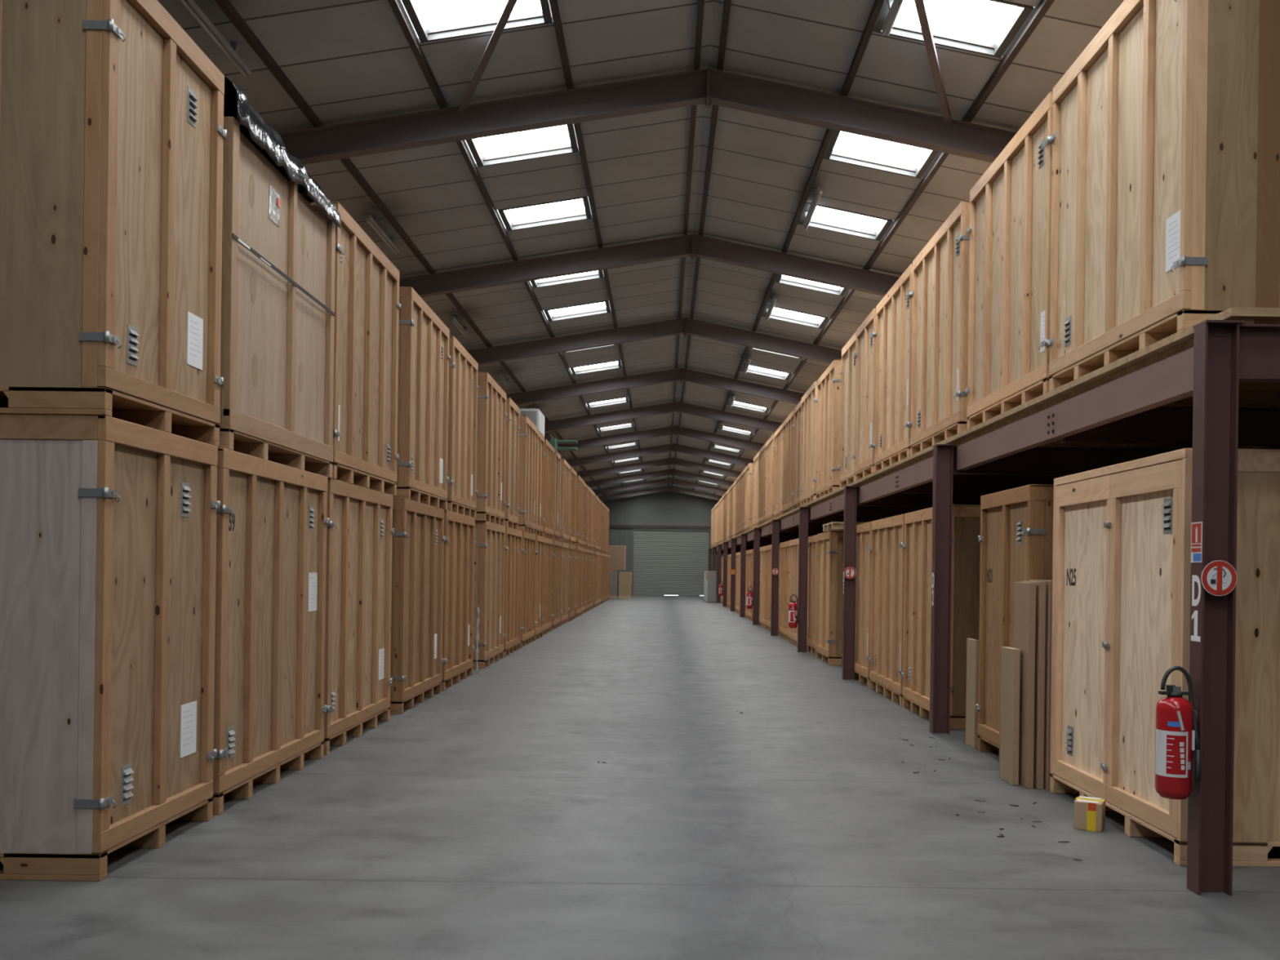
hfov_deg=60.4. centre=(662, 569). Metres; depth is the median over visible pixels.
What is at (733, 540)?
steel column
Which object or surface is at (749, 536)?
beam
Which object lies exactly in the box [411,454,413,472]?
vent
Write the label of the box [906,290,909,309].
vent
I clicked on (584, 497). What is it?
crate
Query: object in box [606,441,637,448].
window
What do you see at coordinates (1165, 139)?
crate
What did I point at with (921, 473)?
beam
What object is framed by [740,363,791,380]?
window
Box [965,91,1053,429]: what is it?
crate
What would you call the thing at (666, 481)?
rafter
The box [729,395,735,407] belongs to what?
light
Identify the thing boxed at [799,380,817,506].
crate
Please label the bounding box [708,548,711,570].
steel column
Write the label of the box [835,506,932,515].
cross beam
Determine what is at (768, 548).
crate
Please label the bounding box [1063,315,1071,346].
vent
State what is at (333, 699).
vent
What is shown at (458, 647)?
crate
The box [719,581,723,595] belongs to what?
fire extinguisher
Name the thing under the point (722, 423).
light
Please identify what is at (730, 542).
beam
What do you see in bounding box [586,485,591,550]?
crate
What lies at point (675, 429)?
rafter
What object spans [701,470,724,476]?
window
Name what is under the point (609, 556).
crate
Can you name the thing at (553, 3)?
beam
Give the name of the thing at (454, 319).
light
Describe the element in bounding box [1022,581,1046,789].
cardboard sheet
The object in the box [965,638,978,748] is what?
panel
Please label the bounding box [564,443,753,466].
rafter
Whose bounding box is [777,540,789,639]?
crate
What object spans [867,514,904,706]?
crate
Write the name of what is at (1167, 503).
vent
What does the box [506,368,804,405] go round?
rafter
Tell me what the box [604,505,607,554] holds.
crate
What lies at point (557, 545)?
crate
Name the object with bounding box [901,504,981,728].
crate
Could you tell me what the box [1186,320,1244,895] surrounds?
steel column
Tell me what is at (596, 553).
crate
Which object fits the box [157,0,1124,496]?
ceiling
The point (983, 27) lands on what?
window
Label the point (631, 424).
window
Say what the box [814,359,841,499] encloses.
crate
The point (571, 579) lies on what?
crate
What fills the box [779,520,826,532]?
cross beam
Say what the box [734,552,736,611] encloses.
crate
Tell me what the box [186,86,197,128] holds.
vent
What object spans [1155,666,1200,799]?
fire extinguisher
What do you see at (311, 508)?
vent
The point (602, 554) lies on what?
crate
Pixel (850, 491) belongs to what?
steel column
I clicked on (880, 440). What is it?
vent
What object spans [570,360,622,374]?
window
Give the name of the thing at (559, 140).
window
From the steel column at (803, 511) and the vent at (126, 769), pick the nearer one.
the vent at (126, 769)
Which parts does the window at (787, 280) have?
pane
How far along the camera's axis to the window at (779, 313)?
21.19 m
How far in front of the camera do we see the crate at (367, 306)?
10.66 m
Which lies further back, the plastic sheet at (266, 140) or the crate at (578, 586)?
the crate at (578, 586)
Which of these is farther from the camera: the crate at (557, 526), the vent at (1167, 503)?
the crate at (557, 526)
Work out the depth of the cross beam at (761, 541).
39.20 m
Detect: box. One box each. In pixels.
[519,408,544,436]
[608,545,626,570]
[1073,795,1105,831]
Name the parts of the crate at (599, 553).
corner post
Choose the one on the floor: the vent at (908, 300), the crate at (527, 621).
the crate at (527, 621)
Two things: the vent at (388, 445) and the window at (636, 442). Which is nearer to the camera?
the vent at (388, 445)
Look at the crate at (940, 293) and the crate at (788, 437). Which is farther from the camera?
the crate at (788, 437)
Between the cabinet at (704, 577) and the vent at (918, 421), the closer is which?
the vent at (918, 421)
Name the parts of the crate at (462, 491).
corner post, sill rail, head rail, corner post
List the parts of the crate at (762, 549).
corner post, sill rail, head rail, corner post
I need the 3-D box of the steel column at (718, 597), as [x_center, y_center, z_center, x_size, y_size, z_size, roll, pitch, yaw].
[2.873,0.196,55.948,0.190,2.962,0.150,1,0,0]
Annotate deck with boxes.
[711,306,1279,549]
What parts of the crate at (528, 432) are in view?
corner post, sill rail, head rail, corner post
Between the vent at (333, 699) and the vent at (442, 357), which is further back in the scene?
the vent at (442, 357)
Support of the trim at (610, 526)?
attached to the wall
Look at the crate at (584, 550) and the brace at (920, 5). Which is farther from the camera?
the crate at (584, 550)
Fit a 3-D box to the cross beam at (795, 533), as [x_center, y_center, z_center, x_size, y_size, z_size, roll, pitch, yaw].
[5.458,-1.098,30.840,4.714,0.282,0.100,1,0,0]
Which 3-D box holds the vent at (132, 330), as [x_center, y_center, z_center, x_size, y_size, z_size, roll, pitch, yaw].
[-2.891,-1.228,6.015,0.022,0.210,0.110,1,0,0]
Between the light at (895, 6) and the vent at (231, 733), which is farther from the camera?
the light at (895, 6)
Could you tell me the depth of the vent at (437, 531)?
14.14 m
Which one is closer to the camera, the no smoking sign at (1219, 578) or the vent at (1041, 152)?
the no smoking sign at (1219, 578)
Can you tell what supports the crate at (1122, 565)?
on the floor
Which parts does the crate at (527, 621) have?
corner post, sill rail, head rail, corner post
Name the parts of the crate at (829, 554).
corner post, sill rail, head rail, corner post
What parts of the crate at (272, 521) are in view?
corner post, sill rail, head rail, corner post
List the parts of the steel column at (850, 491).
cap plate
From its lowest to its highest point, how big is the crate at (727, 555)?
2.370 m
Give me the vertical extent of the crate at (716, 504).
2.380 m
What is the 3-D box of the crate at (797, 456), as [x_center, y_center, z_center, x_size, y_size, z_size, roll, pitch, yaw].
[3.828,-2.541,24.760,1.658,2.380,1.454,1,0,0]
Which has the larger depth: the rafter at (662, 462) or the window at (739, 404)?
the rafter at (662, 462)
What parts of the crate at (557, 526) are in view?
corner post, sill rail, head rail, corner post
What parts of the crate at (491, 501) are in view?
corner post, sill rail, head rail, corner post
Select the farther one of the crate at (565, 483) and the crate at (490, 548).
the crate at (565, 483)
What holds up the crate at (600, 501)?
on the crate at (599, 553)
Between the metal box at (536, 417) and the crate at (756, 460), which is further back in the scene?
the crate at (756, 460)
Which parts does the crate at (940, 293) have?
corner post, sill rail, head rail, corner post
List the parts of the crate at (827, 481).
corner post, sill rail, head rail, corner post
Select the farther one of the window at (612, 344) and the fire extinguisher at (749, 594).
the fire extinguisher at (749, 594)
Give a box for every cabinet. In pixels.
[703,571,706,600]
[705,570,715,602]
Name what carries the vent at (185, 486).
attached to the crate at (108, 524)
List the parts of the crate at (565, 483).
corner post, sill rail, head rail, corner post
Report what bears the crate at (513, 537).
on the floor
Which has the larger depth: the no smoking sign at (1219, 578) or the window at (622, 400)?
the window at (622, 400)
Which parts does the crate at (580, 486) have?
corner post, sill rail, head rail, corner post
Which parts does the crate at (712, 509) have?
corner post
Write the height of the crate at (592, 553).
2.400 m
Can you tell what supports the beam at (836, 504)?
attached to the steel column at (850, 491)
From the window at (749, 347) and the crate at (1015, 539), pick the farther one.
the window at (749, 347)
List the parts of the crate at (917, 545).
corner post, sill rail, head rail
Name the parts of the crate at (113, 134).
corner post, sill rail, head rail, corner post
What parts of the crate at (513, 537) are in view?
corner post, sill rail, head rail, corner post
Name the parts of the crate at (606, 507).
corner post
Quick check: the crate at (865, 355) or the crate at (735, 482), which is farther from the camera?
the crate at (735, 482)
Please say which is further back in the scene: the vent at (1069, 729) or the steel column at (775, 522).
the steel column at (775, 522)
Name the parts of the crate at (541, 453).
sill rail, head rail, corner post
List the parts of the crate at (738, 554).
corner post, corner post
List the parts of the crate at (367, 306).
corner post, sill rail, head rail, corner post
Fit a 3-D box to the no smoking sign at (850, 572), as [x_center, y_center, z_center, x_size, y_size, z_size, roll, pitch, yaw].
[2.865,0.042,16.849,0.184,0.184,0.065,1,0,0]
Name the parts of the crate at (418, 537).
corner post, sill rail, head rail, corner post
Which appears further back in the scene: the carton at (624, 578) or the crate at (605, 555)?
the carton at (624, 578)
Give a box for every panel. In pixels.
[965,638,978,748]
[1000,646,1020,785]
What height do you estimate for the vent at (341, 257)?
0.210 m
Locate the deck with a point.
(1251, 394)
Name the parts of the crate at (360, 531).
corner post, sill rail, head rail, corner post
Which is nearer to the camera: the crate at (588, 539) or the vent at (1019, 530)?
the vent at (1019, 530)
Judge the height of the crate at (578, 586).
2.400 m
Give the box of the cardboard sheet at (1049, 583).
[1029,579,1052,790]
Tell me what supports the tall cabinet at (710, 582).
on the floor
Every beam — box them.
[727,542,753,548]
[728,541,731,547]
[735,538,769,546]
[736,537,741,545]
[746,531,754,541]
[746,534,788,542]
[746,542,780,544]
[760,528,812,537]
[760,537,798,540]
[761,524,772,536]
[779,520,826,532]
[779,531,822,535]
[781,512,799,529]
[797,521,831,527]
[808,507,893,522]
[810,493,844,519]
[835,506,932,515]
[856,487,986,506]
[859,456,933,503]
[903,474,1064,494]
[952,445,1180,475]
[956,346,1193,470]
[1060,406,1279,445]
[1239,324,1279,382]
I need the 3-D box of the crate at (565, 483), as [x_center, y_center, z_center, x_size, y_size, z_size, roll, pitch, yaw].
[-3.639,-2.007,32.700,1.658,2.400,2.234,1,0,0]
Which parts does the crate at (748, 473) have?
corner post, sill rail, head rail, corner post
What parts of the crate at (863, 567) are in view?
sill rail, head rail, corner post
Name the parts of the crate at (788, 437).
corner post, sill rail, head rail, corner post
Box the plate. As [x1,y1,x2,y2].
[729,569,734,574]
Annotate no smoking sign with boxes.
[771,568,778,575]
[844,566,856,578]
[1200,560,1237,595]
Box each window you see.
[401,0,552,43]
[466,124,578,167]
[497,195,591,231]
[529,270,604,288]
[543,300,610,321]
[563,344,617,352]
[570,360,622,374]
[586,396,628,408]
[597,422,633,431]
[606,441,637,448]
[613,456,639,462]
[617,468,642,473]
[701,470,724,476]
[705,458,732,466]
[711,444,742,453]
[718,425,753,435]
[727,400,768,413]
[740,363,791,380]
[749,346,802,359]
[761,304,828,328]
[774,274,848,296]
[797,202,893,240]
[823,129,938,178]
[872,0,1034,57]
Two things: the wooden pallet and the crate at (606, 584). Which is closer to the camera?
the wooden pallet
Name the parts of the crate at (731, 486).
corner post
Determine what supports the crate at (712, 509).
on the deck
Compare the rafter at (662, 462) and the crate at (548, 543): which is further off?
the rafter at (662, 462)
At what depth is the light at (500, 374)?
25.68 m
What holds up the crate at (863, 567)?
on the floor
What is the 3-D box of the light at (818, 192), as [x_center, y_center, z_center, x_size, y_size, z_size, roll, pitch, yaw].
[1.982,-4.822,14.595,0.088,0.166,1.550,1,0,0]
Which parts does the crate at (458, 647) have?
corner post, sill rail, head rail, corner post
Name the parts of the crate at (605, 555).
corner post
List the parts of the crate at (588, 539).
corner post, corner post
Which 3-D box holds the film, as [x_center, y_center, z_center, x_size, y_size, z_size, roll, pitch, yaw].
[-2.855,1.078,17.000,0.033,1.051,0.249,1,0,0]
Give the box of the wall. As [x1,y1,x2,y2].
[601,490,728,595]
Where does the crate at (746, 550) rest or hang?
on the floor
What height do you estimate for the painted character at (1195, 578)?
0.161 m
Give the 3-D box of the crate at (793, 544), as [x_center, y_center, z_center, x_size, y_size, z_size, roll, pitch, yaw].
[3.731,0.503,24.550,1.658,2.370,2.234,1,0,0]
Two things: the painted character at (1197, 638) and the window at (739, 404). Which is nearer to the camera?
the painted character at (1197, 638)
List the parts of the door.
guide rail, guide rail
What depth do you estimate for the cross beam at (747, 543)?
41.99 m
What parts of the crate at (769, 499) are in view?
corner post, sill rail, head rail, corner post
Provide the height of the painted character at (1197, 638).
0.160 m
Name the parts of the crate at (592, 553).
corner post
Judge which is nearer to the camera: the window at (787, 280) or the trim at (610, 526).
the window at (787, 280)
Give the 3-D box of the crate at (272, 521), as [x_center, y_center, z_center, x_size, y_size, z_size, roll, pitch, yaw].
[-3.671,0.392,8.290,1.658,2.400,2.254,1,0,0]
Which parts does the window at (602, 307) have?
pane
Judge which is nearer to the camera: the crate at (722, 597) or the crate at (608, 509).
the crate at (722, 597)
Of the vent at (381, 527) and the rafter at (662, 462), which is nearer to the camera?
the vent at (381, 527)
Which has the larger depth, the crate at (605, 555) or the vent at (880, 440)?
the crate at (605, 555)
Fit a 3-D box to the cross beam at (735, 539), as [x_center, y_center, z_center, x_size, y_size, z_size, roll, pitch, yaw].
[5.393,-1.099,44.788,4.844,0.282,0.100,1,0,0]
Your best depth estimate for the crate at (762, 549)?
32.76 m
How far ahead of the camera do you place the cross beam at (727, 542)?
50.37 m
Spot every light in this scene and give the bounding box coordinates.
[178,0,250,76]
[364,213,399,255]
[449,315,469,338]
[497,371,509,386]
[720,422,724,431]
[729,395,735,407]
[743,356,751,373]
[764,296,777,320]
[802,186,823,230]
[881,0,903,35]
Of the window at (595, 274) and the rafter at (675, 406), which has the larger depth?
the rafter at (675, 406)
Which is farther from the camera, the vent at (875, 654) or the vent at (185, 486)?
the vent at (875, 654)
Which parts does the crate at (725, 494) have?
corner post, corner post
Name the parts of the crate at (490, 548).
corner post, sill rail, head rail, corner post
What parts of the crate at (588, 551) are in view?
corner post, corner post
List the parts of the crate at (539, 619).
corner post, sill rail, head rail, corner post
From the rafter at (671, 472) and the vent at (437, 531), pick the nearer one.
the vent at (437, 531)
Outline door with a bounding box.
[631,528,710,595]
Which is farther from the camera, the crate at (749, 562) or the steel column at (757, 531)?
the crate at (749, 562)
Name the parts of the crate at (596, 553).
corner post, corner post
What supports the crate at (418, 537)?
on the floor
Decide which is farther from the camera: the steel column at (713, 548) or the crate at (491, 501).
the steel column at (713, 548)
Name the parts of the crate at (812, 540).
sill rail, head rail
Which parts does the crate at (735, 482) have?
corner post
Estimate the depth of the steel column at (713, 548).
61.52 m
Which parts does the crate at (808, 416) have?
corner post, sill rail, head rail, corner post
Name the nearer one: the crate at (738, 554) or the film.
the film
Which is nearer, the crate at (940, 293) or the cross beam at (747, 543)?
the crate at (940, 293)
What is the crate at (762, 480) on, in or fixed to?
on the deck
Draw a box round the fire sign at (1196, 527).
[1191,521,1202,562]
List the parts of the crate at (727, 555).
corner post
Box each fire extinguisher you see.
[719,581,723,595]
[746,586,753,608]
[788,594,798,627]
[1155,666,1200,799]
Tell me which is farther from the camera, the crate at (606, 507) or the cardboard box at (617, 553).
the cardboard box at (617, 553)
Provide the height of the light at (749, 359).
0.166 m
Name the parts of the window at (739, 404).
pane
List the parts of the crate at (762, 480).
corner post, sill rail, head rail, corner post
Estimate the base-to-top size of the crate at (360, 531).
2.400 m
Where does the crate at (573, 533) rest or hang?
on the crate at (571, 579)
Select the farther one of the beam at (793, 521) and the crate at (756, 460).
the crate at (756, 460)
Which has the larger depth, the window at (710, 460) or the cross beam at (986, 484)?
the window at (710, 460)
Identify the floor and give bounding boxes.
[0,595,1279,959]
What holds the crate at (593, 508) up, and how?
on the crate at (592, 553)
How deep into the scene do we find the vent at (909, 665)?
13.24 m
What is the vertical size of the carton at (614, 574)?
1.580 m
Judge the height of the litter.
0.008 m
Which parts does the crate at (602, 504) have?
corner post, corner post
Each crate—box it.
[0,0,226,446]
[0,413,220,881]
[211,448,328,815]
[217,116,335,478]
[310,201,400,495]
[323,477,394,755]
[390,497,444,714]
[392,286,450,510]
[441,510,475,690]
[446,335,479,518]
[472,520,506,669]
[475,371,507,525]
[503,526,523,657]
[504,396,520,529]
[518,415,538,534]
[520,531,537,648]
[534,534,544,640]
[536,430,545,536]
[542,438,555,539]
[542,537,553,635]
[551,539,562,630]
[552,449,561,541]
[560,458,571,543]
[560,542,569,626]
[568,466,577,545]
[568,544,576,622]
[574,546,582,617]
[575,475,583,547]
[581,547,586,614]
[582,481,587,548]
[585,548,591,612]
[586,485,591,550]
[589,550,594,609]
[591,490,595,551]
[593,551,598,607]
[594,494,599,551]
[597,552,601,605]
[598,499,601,552]
[600,502,604,553]
[600,553,604,604]
[603,553,606,602]
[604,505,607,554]
[605,554,608,600]
[606,507,609,555]
[608,555,610,599]
[711,507,713,547]
[712,506,715,546]
[714,502,717,546]
[716,501,719,544]
[718,497,721,543]
[720,494,724,542]
[720,555,723,604]
[723,491,727,542]
[726,488,729,540]
[726,555,728,606]
[727,554,731,608]
[728,484,733,538]
[732,480,736,537]
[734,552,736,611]
[735,474,740,536]
[735,551,740,613]
[738,469,744,533]
[743,462,753,532]
[745,550,747,617]
[746,548,753,621]
[751,451,759,528]
[757,443,765,525]
[759,546,765,628]
[764,433,774,522]
[764,544,780,632]
[772,422,783,519]
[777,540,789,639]
[781,408,794,514]
[786,537,799,647]
[792,400,801,509]
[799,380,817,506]
[806,534,817,655]
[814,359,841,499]
[814,530,843,665]
[838,331,856,488]
[853,307,875,480]
[854,521,871,687]
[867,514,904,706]
[873,263,912,471]
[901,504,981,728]
[909,200,969,455]
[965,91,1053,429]
[976,484,1053,762]
[1047,0,1279,391]
[1049,448,1279,866]
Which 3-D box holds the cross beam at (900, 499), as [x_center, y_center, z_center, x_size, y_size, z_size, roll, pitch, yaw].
[5.393,-1.099,16.888,4.844,0.282,0.100,1,0,0]
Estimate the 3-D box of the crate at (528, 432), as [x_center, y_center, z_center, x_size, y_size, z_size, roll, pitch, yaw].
[-3.629,-2.007,23.850,1.658,2.400,2.234,1,0,0]
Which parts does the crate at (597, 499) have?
corner post, corner post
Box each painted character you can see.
[1191,575,1200,605]
[1191,610,1200,641]
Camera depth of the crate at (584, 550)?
40.81 m
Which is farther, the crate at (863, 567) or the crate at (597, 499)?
the crate at (597, 499)
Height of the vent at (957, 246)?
0.210 m
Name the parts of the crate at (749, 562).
corner post, sill rail, head rail, corner post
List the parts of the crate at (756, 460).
corner post, sill rail, head rail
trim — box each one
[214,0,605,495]
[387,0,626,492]
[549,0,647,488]
[608,524,711,528]
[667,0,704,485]
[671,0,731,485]
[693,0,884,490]
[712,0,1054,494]
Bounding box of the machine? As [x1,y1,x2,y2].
[544,433,577,451]
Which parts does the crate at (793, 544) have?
corner post, sill rail, head rail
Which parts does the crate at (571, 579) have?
corner post, sill rail, head rail, corner post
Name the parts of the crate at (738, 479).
corner post, corner post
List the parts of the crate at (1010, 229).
corner post, sill rail, head rail, corner post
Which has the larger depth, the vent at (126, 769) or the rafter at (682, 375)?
the rafter at (682, 375)
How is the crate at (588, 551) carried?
on the floor
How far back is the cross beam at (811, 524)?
25.25 m
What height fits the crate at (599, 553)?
2.400 m
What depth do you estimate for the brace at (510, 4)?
10.14 m
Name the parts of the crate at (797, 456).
corner post, sill rail, head rail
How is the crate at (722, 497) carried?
on the deck
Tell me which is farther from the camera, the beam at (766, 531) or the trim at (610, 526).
the trim at (610, 526)
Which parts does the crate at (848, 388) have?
corner post, sill rail, head rail, corner post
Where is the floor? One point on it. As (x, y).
(482, 820)
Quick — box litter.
[597,710,1082,860]
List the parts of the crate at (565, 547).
corner post, sill rail, head rail, corner post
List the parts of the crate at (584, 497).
corner post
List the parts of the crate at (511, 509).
corner post, sill rail, head rail, corner post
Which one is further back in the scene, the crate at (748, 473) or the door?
the door
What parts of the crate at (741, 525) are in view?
corner post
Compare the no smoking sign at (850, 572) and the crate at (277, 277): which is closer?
the crate at (277, 277)
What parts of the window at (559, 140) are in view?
pane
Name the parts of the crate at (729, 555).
corner post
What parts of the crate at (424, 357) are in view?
corner post, sill rail, head rail, corner post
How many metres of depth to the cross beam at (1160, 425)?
8.52 m
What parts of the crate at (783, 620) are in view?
corner post, sill rail, head rail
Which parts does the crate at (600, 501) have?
corner post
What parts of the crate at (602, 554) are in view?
corner post, corner post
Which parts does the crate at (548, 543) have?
corner post, sill rail, head rail, corner post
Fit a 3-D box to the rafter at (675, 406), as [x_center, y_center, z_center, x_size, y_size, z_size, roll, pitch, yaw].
[0.405,-4.257,33.690,15.460,1.797,0.150,1,0,0]
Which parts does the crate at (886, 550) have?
corner post, sill rail, head rail, corner post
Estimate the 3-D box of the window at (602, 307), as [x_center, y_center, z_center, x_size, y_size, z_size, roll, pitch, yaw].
[-1.605,-4.969,20.860,1.198,0.338,0.900,1,0,0]
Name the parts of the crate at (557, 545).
corner post, sill rail, head rail, corner post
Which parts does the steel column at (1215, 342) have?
cap plate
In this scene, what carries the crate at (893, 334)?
on the deck
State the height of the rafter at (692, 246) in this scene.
1.797 m
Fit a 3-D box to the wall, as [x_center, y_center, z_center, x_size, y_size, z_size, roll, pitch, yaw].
[0.373,-1.770,70.995,15.500,6.830,0.110,1,0,0]
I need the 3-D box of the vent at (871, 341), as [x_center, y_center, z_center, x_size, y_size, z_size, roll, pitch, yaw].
[3.048,-3.371,16.075,0.022,0.210,0.110,1,0,0]
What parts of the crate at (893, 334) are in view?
corner post, sill rail, head rail, corner post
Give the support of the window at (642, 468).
attached to the ceiling
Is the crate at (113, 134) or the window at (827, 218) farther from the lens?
the window at (827, 218)
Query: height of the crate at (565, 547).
2.400 m
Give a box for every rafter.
[278,67,1017,164]
[399,234,899,297]
[467,317,841,364]
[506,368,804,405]
[544,401,782,431]
[557,425,764,452]
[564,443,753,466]
[576,457,742,478]
[584,468,733,487]
[591,477,727,494]
[597,485,722,501]
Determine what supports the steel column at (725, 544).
on the floor
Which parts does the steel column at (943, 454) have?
cap plate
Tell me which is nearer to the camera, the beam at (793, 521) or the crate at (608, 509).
the beam at (793, 521)
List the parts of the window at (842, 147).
pane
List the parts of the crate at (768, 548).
corner post, sill rail, head rail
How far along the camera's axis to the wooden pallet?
18.68 m
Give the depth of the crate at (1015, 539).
9.59 m
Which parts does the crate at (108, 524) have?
corner post, sill rail, head rail, corner post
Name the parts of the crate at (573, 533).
corner post, sill rail, head rail, corner post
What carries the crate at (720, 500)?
on the deck
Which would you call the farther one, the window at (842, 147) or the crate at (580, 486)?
the crate at (580, 486)
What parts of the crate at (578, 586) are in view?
corner post, sill rail, head rail, corner post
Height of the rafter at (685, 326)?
1.797 m
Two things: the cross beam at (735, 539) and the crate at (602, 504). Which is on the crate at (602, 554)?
the crate at (602, 504)
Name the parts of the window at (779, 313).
pane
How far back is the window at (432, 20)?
9.90 m
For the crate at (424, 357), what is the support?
on the crate at (418, 537)
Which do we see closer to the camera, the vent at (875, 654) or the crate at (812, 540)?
the vent at (875, 654)
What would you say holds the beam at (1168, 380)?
attached to the steel column at (1215, 342)
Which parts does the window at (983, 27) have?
pane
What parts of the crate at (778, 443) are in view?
corner post, sill rail, head rail, corner post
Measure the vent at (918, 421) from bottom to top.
0.210 m
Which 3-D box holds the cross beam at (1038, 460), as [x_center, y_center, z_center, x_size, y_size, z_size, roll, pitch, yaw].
[5.393,-1.099,11.308,4.844,0.282,0.100,1,0,0]
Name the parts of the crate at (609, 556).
corner post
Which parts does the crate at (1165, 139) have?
corner post, head rail, sill rail, corner post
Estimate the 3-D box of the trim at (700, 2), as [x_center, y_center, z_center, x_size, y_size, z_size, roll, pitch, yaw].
[0.350,-5.186,32.000,0.056,0.109,78.000,1,0,0]
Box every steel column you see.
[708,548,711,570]
[712,546,715,571]
[716,544,721,603]
[722,542,727,606]
[730,538,735,611]
[739,533,746,617]
[752,528,759,625]
[770,519,780,635]
[797,506,808,652]
[841,485,857,679]
[929,444,955,733]
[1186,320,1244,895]
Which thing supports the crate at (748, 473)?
on the deck
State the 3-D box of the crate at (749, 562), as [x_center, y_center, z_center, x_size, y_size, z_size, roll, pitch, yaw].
[3.728,0.503,37.200,1.658,2.370,2.234,1,0,0]
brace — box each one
[457,0,517,112]
[914,0,951,125]
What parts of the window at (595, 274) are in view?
pane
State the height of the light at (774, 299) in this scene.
0.166 m
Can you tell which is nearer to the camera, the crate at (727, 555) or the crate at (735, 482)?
the crate at (735, 482)
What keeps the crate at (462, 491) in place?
on the crate at (458, 647)
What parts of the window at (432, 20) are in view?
pane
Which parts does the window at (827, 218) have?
pane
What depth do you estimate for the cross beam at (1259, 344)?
5.72 m
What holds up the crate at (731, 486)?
on the deck
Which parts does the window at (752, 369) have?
pane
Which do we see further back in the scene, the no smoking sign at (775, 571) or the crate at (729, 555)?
the crate at (729, 555)
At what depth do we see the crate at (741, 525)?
41.71 m
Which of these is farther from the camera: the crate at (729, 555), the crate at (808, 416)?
the crate at (729, 555)
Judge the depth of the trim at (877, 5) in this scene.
13.10 m
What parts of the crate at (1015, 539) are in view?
corner post, sill rail, head rail, corner post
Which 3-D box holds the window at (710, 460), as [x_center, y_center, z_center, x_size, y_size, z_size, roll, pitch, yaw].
[2.501,-4.861,48.983,1.170,0.368,0.900,1,0,0]
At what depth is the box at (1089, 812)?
7.08 m
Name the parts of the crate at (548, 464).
corner post, sill rail, head rail, corner post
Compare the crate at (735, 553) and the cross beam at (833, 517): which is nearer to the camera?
the cross beam at (833, 517)
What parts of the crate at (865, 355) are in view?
corner post, sill rail, head rail, corner post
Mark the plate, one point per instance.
(731, 571)
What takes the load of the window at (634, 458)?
attached to the ceiling
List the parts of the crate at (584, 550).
corner post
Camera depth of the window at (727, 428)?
38.24 m
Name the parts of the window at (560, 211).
pane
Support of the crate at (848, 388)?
on the deck
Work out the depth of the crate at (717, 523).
60.76 m
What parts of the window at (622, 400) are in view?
pane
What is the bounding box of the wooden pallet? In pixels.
[822,521,865,531]
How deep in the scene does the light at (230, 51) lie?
9.20 m
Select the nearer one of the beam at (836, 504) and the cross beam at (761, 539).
the beam at (836, 504)
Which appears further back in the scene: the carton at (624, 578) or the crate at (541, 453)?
the carton at (624, 578)
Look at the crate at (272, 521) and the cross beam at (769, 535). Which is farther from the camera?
the cross beam at (769, 535)
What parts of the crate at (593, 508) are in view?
corner post, corner post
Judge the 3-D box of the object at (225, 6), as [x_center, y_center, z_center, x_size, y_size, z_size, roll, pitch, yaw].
[-3.546,-4.595,32.000,0.056,0.109,78.000,1,0,0]
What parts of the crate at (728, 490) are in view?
corner post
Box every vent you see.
[120,763,133,805]
[126,324,139,366]
[180,481,191,517]
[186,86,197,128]
[226,726,235,759]
[308,505,315,531]
[330,688,336,714]
[340,243,342,266]
[379,518,384,538]
[386,443,391,464]
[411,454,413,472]
[435,528,438,545]
[440,345,444,361]
[870,331,872,346]
[874,651,876,666]
[879,434,881,449]
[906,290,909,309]
[907,664,911,682]
[916,409,920,428]
[955,233,959,256]
[1016,519,1022,544]
[1037,137,1044,168]
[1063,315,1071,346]
[1065,725,1073,756]
[1161,497,1173,533]
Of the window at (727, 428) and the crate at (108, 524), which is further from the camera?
the window at (727, 428)
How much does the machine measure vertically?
0.460 m
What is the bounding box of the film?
[475,605,479,673]
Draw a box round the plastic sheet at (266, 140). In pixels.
[223,75,340,228]
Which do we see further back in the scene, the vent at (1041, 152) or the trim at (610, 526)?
the trim at (610, 526)
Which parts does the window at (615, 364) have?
pane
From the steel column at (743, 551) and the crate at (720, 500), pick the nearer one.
the steel column at (743, 551)
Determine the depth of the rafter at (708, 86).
11.37 m
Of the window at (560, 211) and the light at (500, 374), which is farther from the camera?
the light at (500, 374)
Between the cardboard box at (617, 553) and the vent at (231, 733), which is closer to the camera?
the vent at (231, 733)
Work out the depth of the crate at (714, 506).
65.36 m
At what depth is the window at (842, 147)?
12.91 m
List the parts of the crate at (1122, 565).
door, frame, door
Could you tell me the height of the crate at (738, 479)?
2.380 m
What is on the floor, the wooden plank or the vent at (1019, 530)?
the wooden plank
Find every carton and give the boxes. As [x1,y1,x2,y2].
[609,570,617,598]
[618,572,631,598]
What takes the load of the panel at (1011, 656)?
on the floor
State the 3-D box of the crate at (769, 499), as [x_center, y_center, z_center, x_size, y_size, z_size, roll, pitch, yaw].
[3.810,-2.541,31.200,1.658,2.380,2.234,1,0,0]
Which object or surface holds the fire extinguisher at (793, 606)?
attached to the steel column at (803, 511)

